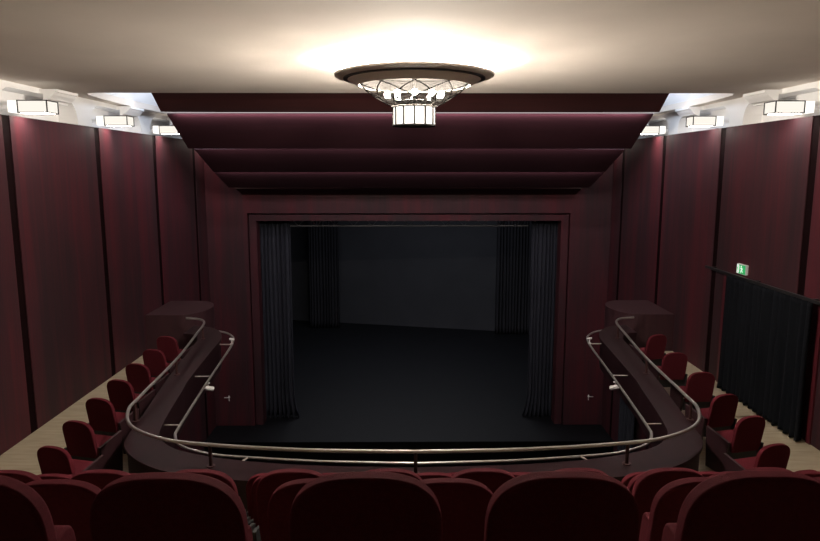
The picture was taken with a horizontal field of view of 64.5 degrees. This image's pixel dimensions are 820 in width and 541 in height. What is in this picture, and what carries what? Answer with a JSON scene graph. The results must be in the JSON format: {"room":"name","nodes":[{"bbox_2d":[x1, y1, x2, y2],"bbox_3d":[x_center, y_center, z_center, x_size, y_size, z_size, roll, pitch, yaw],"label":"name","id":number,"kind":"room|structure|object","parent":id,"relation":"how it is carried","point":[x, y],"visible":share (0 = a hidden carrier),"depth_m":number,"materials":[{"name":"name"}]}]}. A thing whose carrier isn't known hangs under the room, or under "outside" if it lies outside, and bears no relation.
{"room":"auditorium","nodes":[
{"label":"auditorium","id":0,"kind":"room"},
{"bbox_2d":[0,114,215,455],"bbox_3d":[-6.085,2.765,9.591,0.270,10.000,21.400,0,9,0],"label":"wall","id":1,"kind":"structure","parent":0,"point":[55,166],"depth_m":11.93,"materials":[{"name":"red wood"}]},
{"bbox_2d":[1,115,36,433],"bbox_3d":[-6.081,2.603,10.319,0.226,9.898,0.188,0,9,0],"label":"trim","id":2,"kind":"structure","parent":1,"relation":"attached to","point":[5,120],"depth_m":9.93,"materials":[{"name":"black wood"}]},
{"bbox_2d":[0,100,58,114],"bbox_3d":[-5.874,-2.491,9.922,0.846,0.192,0.335,0,9,0],"label":"wall lamp","id":3,"kind":"object","parent":1,"relation":"attached to","point":[31,107],"visible":1,"depth_m":9.77,"materials":[{"name":"grey glass"}]},
{"bbox_2d":[7,100,21,113],"bbox_3d":[-5.974,-2.491,9.921,0.150,0.173,0.320,0,9,0],"label":"diffuser","id":4,"kind":"object","parent":3,"relation":"attached to","point":[13,106],"depth_m":9.76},
{"bbox_2d":[18,101,57,112],"bbox_3d":[-5.681,-2.491,9.923,0.436,0.169,0.312,0,9,0],"label":"diffuser","id":5,"kind":"object","parent":3,"relation":"attached to","point":[23,106],"depth_m":9.77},
{"bbox_2d":[39,89,77,105],"bbox_3d":[-5.990,-2.870,10.793,0.630,0.200,0.700,0,9,0],"label":"trim","id":6,"kind":"structure","parent":1,"relation":"attached to","point":[62,97],"depth_m":10.65,"materials":[{"name":"white paint"}]},
{"bbox_2d":[0,79,181,138],"bbox_3d":[-6.118,-2.385,8.540,0.340,0.500,20.900,0,9,0],"label":"trim","id":7,"kind":"structure","parent":1,"relation":"attached to","point":[80,111],"depth_m":11.78,"materials":[{"name":"white paint"}]},
{"bbox_2d":[94,127,115,375],"bbox_3d":[-6.102,2.167,13.136,0.226,9.898,0.188,0,9,0],"label":"trim","id":8,"kind":"structure","parent":1,"relation":"attached to","point":[95,128],"depth_m":12.74,"materials":[{"name":"black wood"}]},
{"bbox_2d":[91,115,134,126],"bbox_3d":[-5.895,-2.927,12.738,0.846,0.192,0.335,0,9,0],"label":"wall lamp","id":9,"kind":"object","parent":1,"relation":"attached to","point":[105,120],"visible":0.98,"depth_m":12.59,"materials":[{"name":"grey glass"}]},
{"bbox_2d":[96,116,103,125],"bbox_3d":[-5.995,-2.927,12.738,0.150,0.173,0.320,0,9,0],"label":"diffuser","id":10,"kind":"object","parent":9,"relation":"attached to","point":[99,119],"depth_m":12.58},
{"bbox_2d":[104,116,133,125],"bbox_3d":[-5.702,-2.927,12.740,0.436,0.169,0.312,0,9,0],"label":"diffuser","id":11,"kind":"object","parent":9,"relation":"attached to","point":[108,120],"depth_m":12.59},
{"bbox_2d":[152,135,163,304],"bbox_3d":[-6.123,1.731,15.952,0.226,9.898,0.188,0,9,0],"label":"trim","id":12,"kind":"structure","parent":1,"relation":"attached to","point":[153,137],"depth_m":15.53,"materials":[{"name":"black wood"}]},
{"bbox_2d":[150,125,178,133],"bbox_3d":[-5.917,-3.363,15.555,0.846,0.192,0.335,0,9,0],"label":"wall lamp","id":13,"kind":"object","parent":1,"relation":"attached to","point":[161,129],"visible":0.71,"depth_m":15.40,"materials":[{"name":"grey glass"}]},
{"bbox_2d":[153,126,158,133],"bbox_3d":[-6.016,-3.363,15.554,0.150,0.173,0.320,0,9,0],"label":"diffuser","id":14,"kind":"object","parent":13,"relation":"attached to","point":[155,128],"depth_m":15.40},
{"bbox_2d":[159,126,177,132],"bbox_3d":[-5.723,-3.363,15.556,0.436,0.169,0.312,0,9,0],"label":"diffuser","id":15,"kind":"object","parent":13,"relation":"attached to","point":[162,129],"depth_m":15.40,"materials":[{"name":"white glass"}]},
{"bbox_2d":[145,301,214,349],"bbox_3d":[-5.360,1.702,15.624,1.268,1.655,1.640,0,9,0],"label":"box","id":16,"kind":"object","parent":1,"relation":"attached to","point":[169,319],"visible":0.34,"depth_m":14.79,"materials":[{"name":"brown wood"}]},
{"bbox_2d":[192,149,207,437],"bbox_3d":[-6.145,1.295,18.768,0.226,9.898,0.188,0,9,0],"label":"trim","id":17,"kind":"structure","parent":1,"relation":"attached to","point":[192,149],"depth_m":18.45,"materials":[{"name":"black wood"}]},
{"bbox_2d":[290,221,496,330],"bbox_3d":[-0.125,-1.315,32.582,18.529,8.370,0.195,2,9,13],"label":"wall","id":18,"kind":"structure","parent":0,"point":[435,277],"depth_m":32.68,"materials":[{"name":"black paint"}]},
{"bbox_2d":[204,161,612,425],"bbox_3d":[-0.029,0.814,19.909,12.500,10.700,0.500,0,9,0],"label":"wall","id":19,"kind":"structure","parent":0,"point":[228,211],"depth_m":19.39,"materials":[{"name":"red wood"}]},
{"bbox_2d":[216,360,248,425],"bbox_3d":[-5.476,3.796,20.026,0.940,2.090,0.095,0,9,0],"label":"door","id":20,"kind":"structure","parent":19,"relation":"in","point":[232,386],"depth_m":20.06,"materials":[{"name":"red wood"}]},
{"bbox_2d":[236,188,581,194],"bbox_3d":[-0.024,-2.298,18.752,9.800,0.245,0.765,0,9,0],"label":"reflector","id":21,"kind":"object","parent":19,"relation":"attached to","point":[244,191],"visible":0.89,"depth_m":18.70,"materials":[{"name":"brown wood"}]},
{"bbox_2d":[249,214,568,424],"bbox_3d":[-0.029,1.547,20.043,9.530,6.550,0.420,0,9,0],"label":"trim","id":22,"kind":"structure","parent":19,"relation":"attached to","point":[563,219],"depth_m":19.60,"materials":[{"name":"red wood"}]},
{"bbox_2d":[214,172,603,187],"bbox_3d":[-0.011,-3.526,16.831,9.800,2.780,1.345,0,9,0],"label":"reflector","id":23,"kind":"object","parent":19,"relation":"hanging from","point":[231,179],"visible":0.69,"depth_m":16.86,"materials":[{"name":"brown wood"}]},
{"bbox_2d":[194,149,624,171],"bbox_3d":[0.000,-3.524,15.410,9.800,2.350,1.455,0,9,0],"label":"ceiling panel","id":24,"kind":"object","parent":19,"relation":"hanging from","point":[218,160],"visible":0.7,"depth_m":15.43,"materials":[{"name":"brown wood"}]},
{"bbox_2d":[167,112,652,148],"bbox_3d":[0.011,-3.539,13.809,9.900,1.830,1.255,0,9,0],"label":"ceiling panel","id":25,"kind":"object","parent":19,"relation":"hanging from","point":[541,130],"visible":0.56,"depth_m":13.84,"materials":[{"name":"brown wood"}]},
{"bbox_2d":[106,93,716,105],"bbox_3d":[0.002,-4.269,15.029,11.600,1.000,8.090,0,9,0],"label":"trim","id":26,"kind":"structure","parent":19,"relation":"attached to","point":[147,98],"depth_m":13.71,"materials":[{"name":"white paint"}]},
{"bbox_2d":[152,93,668,112],"bbox_3d":[0.019,-3.722,12.819,10.080,1.166,0.575,0,9,0],"label":"ceiling panel","id":27,"kind":"object","parent":26,"relation":"hanging from","point":[166,102],"depth_m":12.90,"materials":[{"name":"brown wood"}]},
{"bbox_2d":[569,360,600,424],"bbox_3d":[5.423,3.783,20.107,0.940,2.090,0.095,0,9,0],"label":"door","id":28,"kind":"structure","parent":19,"relation":"in","point":[585,377],"depth_m":20.14,"materials":[{"name":"red wood"}]},
{"bbox_2d":[205,320,613,442],"bbox_3d":[-0.079,4.415,27.272,18.000,1.330,16.450,0,9,0],"label":"floor","id":29,"kind":"structure","parent":0,"point":[354,382],"depth_m":23.25,"materials":[{"name":"black wood"}]},
{"bbox_2d":[259,221,299,418],"bbox_3d":[-4.170,1.576,20.415,1.300,6.361,0.345,0,9,0],"label":"stage curtain","id":30,"kind":"object","parent":29,"relation":"on","point":[275,241],"visible":0.83,"depth_m":20.41,"materials":[{"name":"black fabric"}]},
{"bbox_2d":[308,221,339,327],"bbox_3d":[-4.263,-1.088,32.061,1.468,8.060,0.218,0,9,0],"label":"curtain","id":31,"kind":"object","parent":29,"relation":"on","point":[323,241],"visible":0.64,"depth_m":32.28,"materials":[{"name":"black fabric"}]},
{"bbox_2d":[204,442,613,466],"bbox_3d":[-0.017,5.684,19.140,12.000,1.310,0.010,0,9,0],"label":"stage front","id":32,"kind":"object","parent":29,"relation":"attached to","point":[427,457],"visible":0.21,"depth_m":19.08,"materials":[{"name":"black paint"}]},
{"bbox_2d":[495,221,531,333],"bbox_3d":[4.937,-0.905,30.881,1.673,8.060,0.221,0,9,0],"label":"curtain","id":33,"kind":"object","parent":29,"relation":"on","point":[513,256],"visible":0.66,"depth_m":31.05,"materials":[{"name":"black fabric"}]},
{"bbox_2d":[522,221,557,416],"bbox_3d":[4.172,1.561,20.512,1.150,6.361,0.330,0,9,-3],"label":"stage curtain","id":34,"kind":"object","parent":29,"relation":"on","point":[544,234],"visible":0.82,"depth_m":20.47,"materials":[{"name":"black fabric"}]},
{"bbox_2d":[0,0,819,116],"bbox_3d":[0.052,-2.693,8.438,12.800,0.140,21.100,0,9,0],"label":"ceiling","id":35,"kind":"structure","parent":0,"point":[90,49],"depth_m":6.88,"materials":[{"name":"paint"}]},
{"bbox_2d":[117,106,143,118],"bbox_3d":[-6.012,-3.306,13.610,0.630,0.200,0.700,0,9,0],"label":"trim","id":36,"kind":"structure","parent":35,"relation":"attached to","point":[135,112],"depth_m":13.41,"materials":[{"name":"white paint"}]},
{"bbox_2d":[334,59,493,127],"bbox_3d":[0.051,-2.158,7.978,1.943,0.773,1.943,8,12,42],"label":"chandelier","id":37,"kind":"object","parent":35,"relation":"hanging from","point":[411,76],"visible":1,"depth_m":7.68,"materials":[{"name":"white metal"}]},
{"bbox_2d":[675,106,702,118],"bbox_3d":[6.038,-3.320,13.699,0.630,0.200,0.700,0,9,0],"label":"trim","id":38,"kind":"structure","parent":35,"relation":"attached to","point":[689,111],"depth_m":13.50,"materials":[{"name":"white paint"}]},
{"bbox_2d":[0,351,819,474],"bbox_3d":[0.041,2.515,10.716,12.000,0.050,8.370,0,9,0],"label":"floor","id":39,"kind":"structure","parent":0,"point":[22,456],"depth_m":9.93,"materials":[{"name":"beige carpet"}]},
{"bbox_2d":[37,445,103,474],"bbox_3d":[-4.157,2.471,7.960,0.537,0.880,0.555,2,9,13],"label":"chair","id":40,"kind":"object","parent":39,"relation":"on","point":[51,459],"visible":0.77,"depth_m":7.71,"materials":[{"name":"red fabric"}]},
{"bbox_2d":[62,420,122,470],"bbox_3d":[-4.273,2.351,8.740,0.537,0.880,0.555,2,9,13],"label":"chair","id":41,"kind":"object","parent":39,"relation":"on","point":[81,441],"visible":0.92,"depth_m":8.56,"materials":[{"name":"red fabric"}]},
{"bbox_2d":[85,398,138,453],"bbox_3d":[-4.389,2.221,9.579,0.537,0.880,0.555,2,9,13],"label":"chair","id":42,"kind":"object","parent":39,"relation":"on","point":[103,418],"visible":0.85,"depth_m":9.37,"materials":[{"name":"red fabric"}]},
{"bbox_2d":[107,379,155,418],"bbox_3d":[-4.465,2.094,10.399,0.537,0.880,0.555,2,9,13],"label":"chair","id":43,"kind":"object","parent":39,"relation":"on","point":[121,393],"visible":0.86,"depth_m":10.18,"materials":[{"name":"red fabric"}]},
{"bbox_2d":[125,363,169,393],"bbox_3d":[-4.542,1.964,11.238,0.537,0.880,0.555,2,9,13],"label":"chair","id":44,"kind":"object","parent":39,"relation":"on","point":[138,375],"visible":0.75,"depth_m":11.00,"materials":[{"name":"red fabric"}]},
{"bbox_2d":[143,349,181,377],"bbox_3d":[-4.608,1.829,12.107,0.537,0.880,0.555,2,9,13],"label":"chair","id":45,"kind":"object","parent":39,"relation":"on","point":[154,359],"visible":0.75,"depth_m":11.86,"materials":[{"name":"red fabric"}]},
{"bbox_2d":[157,336,191,362],"bbox_3d":[-4.715,1.686,13.036,0.537,0.880,0.555,2,9,13],"label":"chair","id":46,"kind":"object","parent":39,"relation":"on","point":[168,345],"visible":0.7,"depth_m":12.78,"materials":[{"name":"red fabric"}]},
{"bbox_2d":[124,325,702,511],"bbox_3d":[0.038,2.145,11.050,9.819,0.660,7.578,0,9,0],"label":"parapet","id":47,"kind":"object","parent":39,"relation":"on","point":[145,454],"visible":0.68,"depth_m":9.10,"materials":[{"name":"brown wood"}]},
{"bbox_2d":[164,330,660,464],"bbox_3d":[0.037,1.885,11.250,9.119,0.075,7.220,0,9,0],"label":"handrail","id":48,"kind":"object","parent":47,"relation":"attached to","point":[646,424],"visible":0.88,"depth_m":8.23,"materials":[{"name":"metal"}]},
{"bbox_2d":[204,382,213,390],"bbox_3d":[-3.475,2.015,11.219,0.182,0.163,0.084,-3,9,-21],"label":"spotlight","id":49,"kind":"object","parent":48,"relation":"hanging from","point":[208,388],"visible":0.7,"depth_m":11.20,"materials":[{"name":"white metal"}]},
{"bbox_2d":[609,381,619,389],"bbox_3d":[3.549,2.007,11.271,0.182,0.163,0.084,3,9,20],"label":"spotlight","id":50,"kind":"object","parent":48,"relation":"hanging from","point":[612,387],"visible":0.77,"depth_m":11.25,"materials":[{"name":"white metal"}]},
{"bbox_2d":[125,316,701,473],"bbox_3d":[0.039,1.686,10.903,9.854,0.291,6.952,0,9,0],"label":"handrail","id":51,"kind":"object","parent":47,"relation":"on","point":[626,462],"visible":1,"depth_m":7.70,"materials":[{"name":"metal"}]},
{"bbox_2d":[629,334,666,365],"bbox_3d":[4.822,1.667,13.156,0.537,0.880,0.555,-3,9,-18],"label":"chair","id":52,"kind":"object","parent":39,"relation":"on","point":[654,350],"visible":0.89,"depth_m":12.94,"materials":[{"name":"red fabric"}]},
{"bbox_2d":[648,352,687,386],"bbox_3d":[4.726,1.861,11.901,0.537,0.880,0.555,0,9,-2],"label":"chair","id":53,"kind":"object","parent":39,"relation":"on","point":[674,364],"visible":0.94,"depth_m":11.68,"materials":[{"name":"red fabric"}]},
{"bbox_2d":[670,372,714,411],"bbox_3d":[4.695,2.034,10.784,0.537,0.880,0.555,0,9,-2],"label":"chair","id":54,"kind":"object","parent":39,"relation":"on","point":[699,387],"visible":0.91,"depth_m":10.57,"materials":[{"name":"red fabric"}]},
{"bbox_2d":[685,394,737,439],"bbox_3d":[4.527,2.195,9.744,0.537,0.880,0.555,-2,9,-14],"label":"chair","id":55,"kind":"object","parent":39,"relation":"on","point":[720,416],"visible":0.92,"depth_m":9.53,"materials":[{"name":"red fabric"}]},
{"bbox_2d":[705,415,764,471],"bbox_3d":[4.463,2.325,8.903,0.537,0.880,0.555,-2,9,-14],"label":"chair","id":56,"kind":"object","parent":39,"relation":"on","point":[743,441],"visible":0.98,"depth_m":8.75,"materials":[{"name":"red fabric"}]},
{"bbox_2d":[723,443,789,471],"bbox_3d":[4.280,2.462,8.023,0.537,0.880,0.555,-2,9,-14],"label":"chair","id":57,"kind":"object","parent":39,"relation":"on","point":[777,454],"visible":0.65,"depth_m":7.77,"materials":[{"name":"red fabric"}]},
{"bbox_2d":[601,116,819,455],"bbox_3d":[6.184,2.751,9.681,0.270,10.000,21.400,0,9,0],"label":"wall","id":58,"kind":"structure","parent":0,"point":[766,167],"depth_m":13.24,"materials":[{"name":"red wood"}]},
{"bbox_2d":[609,150,624,436],"bbox_3d":[6.105,1.281,18.859,0.226,9.898,0.188,0,9,0],"label":"trim","id":59,"kind":"structure","parent":58,"relation":"attached to","point":[624,150],"depth_m":18.59,"materials":[{"name":"black wood"}]},
{"bbox_2d":[617,397,634,454],"bbox_3d":[5.882,4.605,17.710,0.131,3.320,1.216,0,9,0],"label":"curtain","id":60,"kind":"object","parent":58,"relation":"hanging from","point":[626,417],"visible":0.27,"depth_m":17.68,"materials":[{"name":"black fabric"}]},
{"bbox_2d":[604,300,673,350],"bbox_3d":[5.368,1.690,15.704,1.268,1.655,1.640,0,9,0],"label":"box","id":61,"kind":"object","parent":58,"relation":"attached to","point":[649,319],"visible":0.34,"depth_m":14.88,"materials":[{"name":"brown wood"}]},
{"bbox_2d":[640,126,667,134],"bbox_3d":[5.913,-3.376,15.642,0.846,0.192,0.335,0,9,0],"label":"wall lamp","id":62,"kind":"object","parent":58,"relation":"attached to","point":[648,130],"visible":0.57,"depth_m":15.49,"materials":[{"name":"grey glass"}]},
{"bbox_2d":[642,126,658,132],"bbox_3d":[5.720,-3.376,15.641,0.436,0.169,0.312,0,9,0],"label":"diffuser","id":63,"kind":"object","parent":62,"relation":"attached to","point":[648,129],"depth_m":15.49,"materials":[{"name":"white glass"}]},
{"bbox_2d":[660,126,665,133],"bbox_3d":[6.013,-3.376,15.643,0.150,0.173,0.320,0,9,0],"label":"diffuser","id":64,"kind":"object","parent":62,"relation":"attached to","point":[662,128],"depth_m":15.49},
{"bbox_2d":[646,135,666,448],"bbox_3d":[6.126,1.717,16.043,0.226,9.898,0.188,0,9,0],"label":"trim","id":65,"kind":"structure","parent":58,"relation":"attached to","point":[665,137],"depth_m":15.60,"materials":[{"name":"black wood"}]},
{"bbox_2d":[686,116,728,126],"bbox_3d":[5.935,-2.940,12.826,0.846,0.192,0.335,0,9,0],"label":"wall lamp","id":66,"kind":"object","parent":58,"relation":"attached to","point":[692,121],"visible":0.98,"depth_m":12.67,"materials":[{"name":"grey glass"}]},
{"bbox_2d":[686,117,715,125],"bbox_3d":[5.742,-2.940,12.825,0.436,0.169,0.312,0,9,0],"label":"diffuser","id":67,"kind":"object","parent":66,"relation":"attached to","point":[690,121],"depth_m":12.67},
{"bbox_2d":[712,116,723,126],"bbox_3d":[6.035,-2.940,12.827,0.150,0.173,0.320,0,9,0],"label":"diffuser","id":68,"kind":"object","parent":66,"relation":"attached to","point":[717,120],"depth_m":12.67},
{"bbox_2d":[705,128,725,371],"bbox_3d":[6.147,2.153,13.227,0.226,9.898,0.188,0,9,0],"label":"trim","id":69,"kind":"structure","parent":58,"relation":"attached to","point":[723,138],"depth_m":12.84,"materials":[{"name":"black wood"}]},
{"bbox_2d":[638,81,819,138],"bbox_3d":[6.221,-2.399,8.632,0.340,0.500,20.900,0,9,0],"label":"trim","id":70,"kind":"structure","parent":58,"relation":"attached to","point":[739,111],"depth_m":11.92,"materials":[{"name":"white paint"}]},
{"bbox_2d":[736,263,748,275],"bbox_3d":[6.001,-0.021,11.740,0.058,0.180,0.320,0,9,0],"label":"exit sign","id":71,"kind":"object","parent":58,"relation":"attached to","point":[742,269],"visible":1,"depth_m":11.68,"materials":[{"name":"green plastic"}]},
{"bbox_2d":[705,265,819,304],"bbox_3d":[5.955,0.199,11.132,0.159,0.050,3.650,0,9,0],"label":"rail","id":72,"kind":"object","parent":58,"relation":"attached to","point":[757,282],"visible":1,"depth_m":10.72,"materials":[{"name":"black metal"}]},
{"bbox_2d":[717,275,812,440],"bbox_3d":[5.909,1.350,10.986,0.200,2.170,2.623,0,9,0],"label":"door curtain","id":73,"kind":"object","parent":72,"relation":"hanging from","point":[766,332],"visible":1,"depth_m":10.72,"materials":[{"name":"black fabric"}]},
{"bbox_2d":[743,90,782,105],"bbox_3d":[6.059,-2.884,10.883,0.630,0.200,0.700,0,9,0],"label":"trim","id":74,"kind":"structure","parent":58,"relation":"attached to","point":[757,98],"depth_m":10.75,"materials":[{"name":"white paint"}]},
{"bbox_2d":[716,274,819,444],"bbox_3d":[6.025,1.340,11.116,0.025,2.150,2.970,0,9,0],"label":"trim","id":75,"kind":"structure","parent":58,"relation":"attached to","point":[815,365],"depth_m":9.75,"materials":[{"name":"red"}]},
{"bbox_2d":[763,100,819,114],"bbox_3d":[5.956,-2.504,10.010,0.846,0.192,0.335,0,9,0],"label":"wall lamp","id":76,"kind":"object","parent":58,"relation":"attached to","point":[777,107],"visible":1,"depth_m":9.86,"materials":[{"name":"grey glass"}]},
{"bbox_2d":[764,101,804,113],"bbox_3d":[5.763,-2.504,10.008,0.436,0.169,0.312,0,9,0],"label":"diffuser","id":77,"kind":"object","parent":76,"relation":"attached to","point":[772,107],"depth_m":9.86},
{"bbox_2d":[797,101,814,114],"bbox_3d":[6.056,-2.504,10.010,0.150,0.173,0.320,0,9,0],"label":"diffuser","id":78,"kind":"object","parent":76,"relation":"attached to","point":[807,106],"depth_m":9.85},
{"bbox_2d":[797,115,819,295],"bbox_3d":[6.169,2.589,10.410,0.226,9.898,0.188,0,9,0],"label":"trim","id":79,"kind":"structure","parent":58,"relation":"attached to","point":[816,122],"depth_m":9.85,"materials":[{"name":"black wood"}]},
{"bbox_3d":[0.101,2.462,2.628,12.000,3.130,7.640,0,9,0],"label":"tiers","id":80,"kind":"object","parent":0,"visible":0},
{"bbox_2d":[0,470,41,483],"bbox_3d":[-2.385,1.587,4.064,0.524,0.880,0.417,0,9,0],"label":"chair","id":81,"kind":"object","parent":80,"relation":"on","point":[25,477],"visible":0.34,"depth_m":3.81,"materials":[{"name":"red fabric"}]},
{"bbox_2d":[0,475,75,540],"bbox_3d":[-1.280,0.990,2.088,0.524,0.880,0.417,0,9,0],"label":"chair","id":82,"kind":"object","parent":80,"relation":"on","point":[24,515],"visible":1,"depth_m":1.86,"materials":[{"name":"red fabric"}]},
{"bbox_2d":[37,474,72,479],"bbox_3d":[-2.656,1.916,5.044,0.524,0.880,0.417,0,9,0],"label":"chair","id":83,"kind":"object","parent":80,"relation":"on","point":[42,476],"visible":0.14,"depth_m":4.79,"materials":[{"name":"red fabric"}]},
{"bbox_2d":[26,479,100,540],"bbox_3d":[-1.547,1.323,3.068,0.524,0.880,0.417,0,9,0],"label":"chair","id":84,"kind":"object","parent":80,"relation":"on","point":[68,501],"visible":0.36,"depth_m":2.83,"materials":[{"name":"red fabric"}]},
{"bbox_2d":[71,469,130,489],"bbox_3d":[-1.821,1.586,4.068,0.524,0.880,0.417,0,9,0],"label":"chair","id":85,"kind":"object","parent":80,"relation":"on","point":[100,478],"visible":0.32,"depth_m":3.81,"materials":[{"name":"red fabric"}]},
{"bbox_2d":[89,472,252,540],"bbox_3d":[-0.705,0.990,2.092,0.524,0.880,0.417,0,9,0],"label":"chair","id":86,"kind":"object","parent":80,"relation":"on","point":[151,506],"visible":1,"depth_m":1.85,"materials":[{"name":"red fabric"}]},
{"bbox_2d":[177,469,255,534],"bbox_3d":[-1.257,1.586,4.072,0.524,0.880,0.417,0,9,0],"label":"chair","id":87,"kind":"object","parent":80,"relation":"on","point":[221,476],"visible":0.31,"depth_m":3.83,"materials":[{"name":"red fabric"}]},
{"bbox_2d":[248,474,264,526],"bbox_3d":[-0.964,1.914,5.056,0.524,0.880,0.417,0,9,0],"label":"chair","id":88,"kind":"object","parent":80,"relation":"on","point":[255,484],"visible":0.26,"depth_m":4.86,"materials":[{"name":"red fabric"}]},
{"bbox_2d":[246,473,266,519],"bbox_3d":[-1.256,2.228,6.064,0.524,0.880,0.417,0,9,0],"label":"chair","id":89,"kind":"object","parent":80,"relation":"on","point":[252,479],"visible":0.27,"depth_m":5.85,"materials":[{"name":"red fabric"}]},
{"bbox_2d":[252,469,323,540],"bbox_3d":[-0.693,1.585,4.077,0.524,0.880,0.417,0,9,0],"label":"chair","id":90,"kind":"object","parent":80,"relation":"on","point":[272,480],"visible":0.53,"depth_m":3.84,"materials":[{"name":"red fabric"}]},
{"bbox_2d":[267,478,315,540],"bbox_3d":[-0.407,1.322,3.077,0.524,0.880,0.417,0,9,0],"label":"chair","id":91,"kind":"object","parent":80,"relation":"on","point":[280,503],"visible":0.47,"depth_m":2.84,"materials":[{"name":"red fabric"}]},
{"bbox_2d":[289,471,441,540],"bbox_3d":[-0.130,0.989,2.096,0.524,0.880,0.417,0,9,0],"label":"chair","id":92,"kind":"object","parent":80,"relation":"on","point":[342,506],"visible":1,"depth_m":1.86,"materials":[{"name":"red fabric"}]},
{"bbox_2d":[368,468,421,479],"bbox_3d":[-0.130,1.584,4.081,0.524,0.880,0.417,0,9,0],"label":"chair","id":93,"kind":"object","parent":80,"relation":"on","point":[393,470],"visible":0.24,"depth_m":3.83,"materials":[{"name":"red fabric"}]},
{"bbox_2d":[417,472,452,479],"bbox_3d":[0.164,1.913,5.065,0.524,0.880,0.417,0,9,0],"label":"chair","id":94,"kind":"object","parent":80,"relation":"on","point":[426,475],"visible":0.16,"depth_m":4.80,"materials":[{"name":"red fabric"}]},
{"bbox_2d":[420,478,492,540],"bbox_3d":[0.163,1.321,3.081,0.524,0.880,0.417,0,9,0],"label":"chair","id":95,"kind":"object","parent":80,"relation":"on","point":[463,503],"visible":0.38,"depth_m":2.85,"materials":[{"name":"red fabric"}]},
{"bbox_2d":[451,468,514,493],"bbox_3d":[0.434,1.584,4.085,0.524,0.880,0.417,0,9,0],"label":"chair","id":96,"kind":"object","parent":80,"relation":"on","point":[493,478],"visible":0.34,"depth_m":3.83,"materials":[{"name":"red fabric"}]},
{"bbox_2d":[509,472,523,476],"bbox_3d":[0.728,1.912,5.069,0.524,0.880,0.417,0,9,0],"label":"chair","id":97,"kind":"object","parent":80,"relation":"on","point":[515,474],"visible":0.03,"depth_m":4.82,"materials":[{"name":"red fabric"}]},
{"bbox_2d":[484,471,639,540],"bbox_3d":[0.445,0.988,2.101,0.524,0.880,0.417,0,9,0],"label":"chair","id":98,"kind":"object","parent":80,"relation":"on","point":[545,505],"visible":1,"depth_m":1.86,"materials":[{"name":"red fabric"}]},
{"bbox_2d":[555,468,606,474],"bbox_3d":[0.999,1.583,4.089,0.524,0.880,0.417,0,9,0],"label":"chair","id":99,"kind":"object","parent":80,"relation":"on","point":[564,469],"visible":0.11,"depth_m":3.84,"materials":[{"name":"red fabric"}]},
{"bbox_2d":[621,472,644,486],"bbox_3d":[2.127,2.225,6.089,0.524,0.880,0.417,0,9,0],"label":"chair","id":100,"kind":"object","parent":80,"relation":"on","point":[627,478],"visible":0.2,"depth_m":5.84,"materials":[{"name":"red fabric"}]},
{"bbox_2d":[627,473,642,492],"bbox_3d":[1.856,1.911,5.077,0.524,0.880,0.417,0,9,0],"label":"chair","id":101,"kind":"object","parent":80,"relation":"on","point":[632,481],"visible":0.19,"depth_m":4.85,"materials":[{"name":"red fabric"}]},
{"bbox_2d":[632,467,703,540],"bbox_3d":[1.562,1.582,4.093,0.524,0.880,0.417,0,9,0],"label":"chair","id":102,"kind":"object","parent":80,"relation":"on","point":[647,485],"visible":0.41,"depth_m":3.85,"materials":[{"name":"red fabric"}]},
{"bbox_2d":[639,477,710,540],"bbox_3d":[1.303,1.320,3.090,0.524,0.880,0.417,0,9,0],"label":"chair","id":103,"kind":"object","parent":80,"relation":"on","point":[666,505],"visible":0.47,"depth_m":2.87,"materials":[{"name":"red fabric"}]},
{"bbox_2d":[699,471,718,476],"bbox_3d":[2.691,2.224,6.094,0.524,0.880,0.417,0,9,0],"label":"chair","id":104,"kind":"object","parent":80,"relation":"on","point":[704,473],"visible":0.09,"depth_m":5.83,"materials":[{"name":"red fabric"}]},
{"bbox_2d":[709,471,733,476],"bbox_3d":[2.420,1.910,5.082,0.524,0.880,0.417,0,9,0],"label":"chair","id":105,"kind":"object","parent":80,"relation":"on","point":[715,474],"visible":0.04,"depth_m":4.85,"materials":[{"name":"red fabric"}]},
{"bbox_2d":[662,470,819,540],"bbox_3d":[1.020,0.988,2.105,0.524,0.880,0.417,0,9,0],"label":"chair","id":106,"kind":"object","parent":80,"relation":"on","point":[748,505],"visible":1,"depth_m":1.87,"materials":[{"name":"red fabric"}]},
{"bbox_2d":[742,467,791,471],"bbox_3d":[2.127,1.582,4.098,0.524,0.880,0.417,0,9,0],"label":"chair","id":107,"kind":"object","parent":80,"relation":"on","point":[756,468],"visible":0.1,"depth_m":3.86,"materials":[{"name":"red fabric"}]},
{"bbox_2d":[797,471,819,477],"bbox_3d":[2.984,1.909,5.086,0.524,0.880,0.417,0,9,0],"label":"chair","id":108,"kind":"object","parent":80,"relation":"on","point":[813,474],"visible":0.13,"depth_m":4.82,"materials":[{"name":"red fabric"}]},
{"bbox_3d":[-0.086,-0.569,27.436,18.000,8.470,14.800,0,9,0],"label":"wall","id":109,"kind":"structure","parent":0,"visible":0},
{"bbox_2d":[251,213,566,213],"bbox_3d":[-0.036,-2.614,21.036,12.016,1.670,0.147,0,9,0],"label":"curtain","id":110,"kind":"object","parent":109,"relation":"hanging from","point":[251,213],"visible":0.02,"depth_m":21.16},
{"bbox_2d":[290,221,528,226],"bbox_3d":[-0.036,-1.568,20.487,7.515,0.343,0.326,0,9,0],"label":"lighting truss","id":111,"kind":"object","parent":109,"relation":"hanging from","point":[296,225],"visible":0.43,"depth_m":20.36,"materials":[{"name":"silver metal"}]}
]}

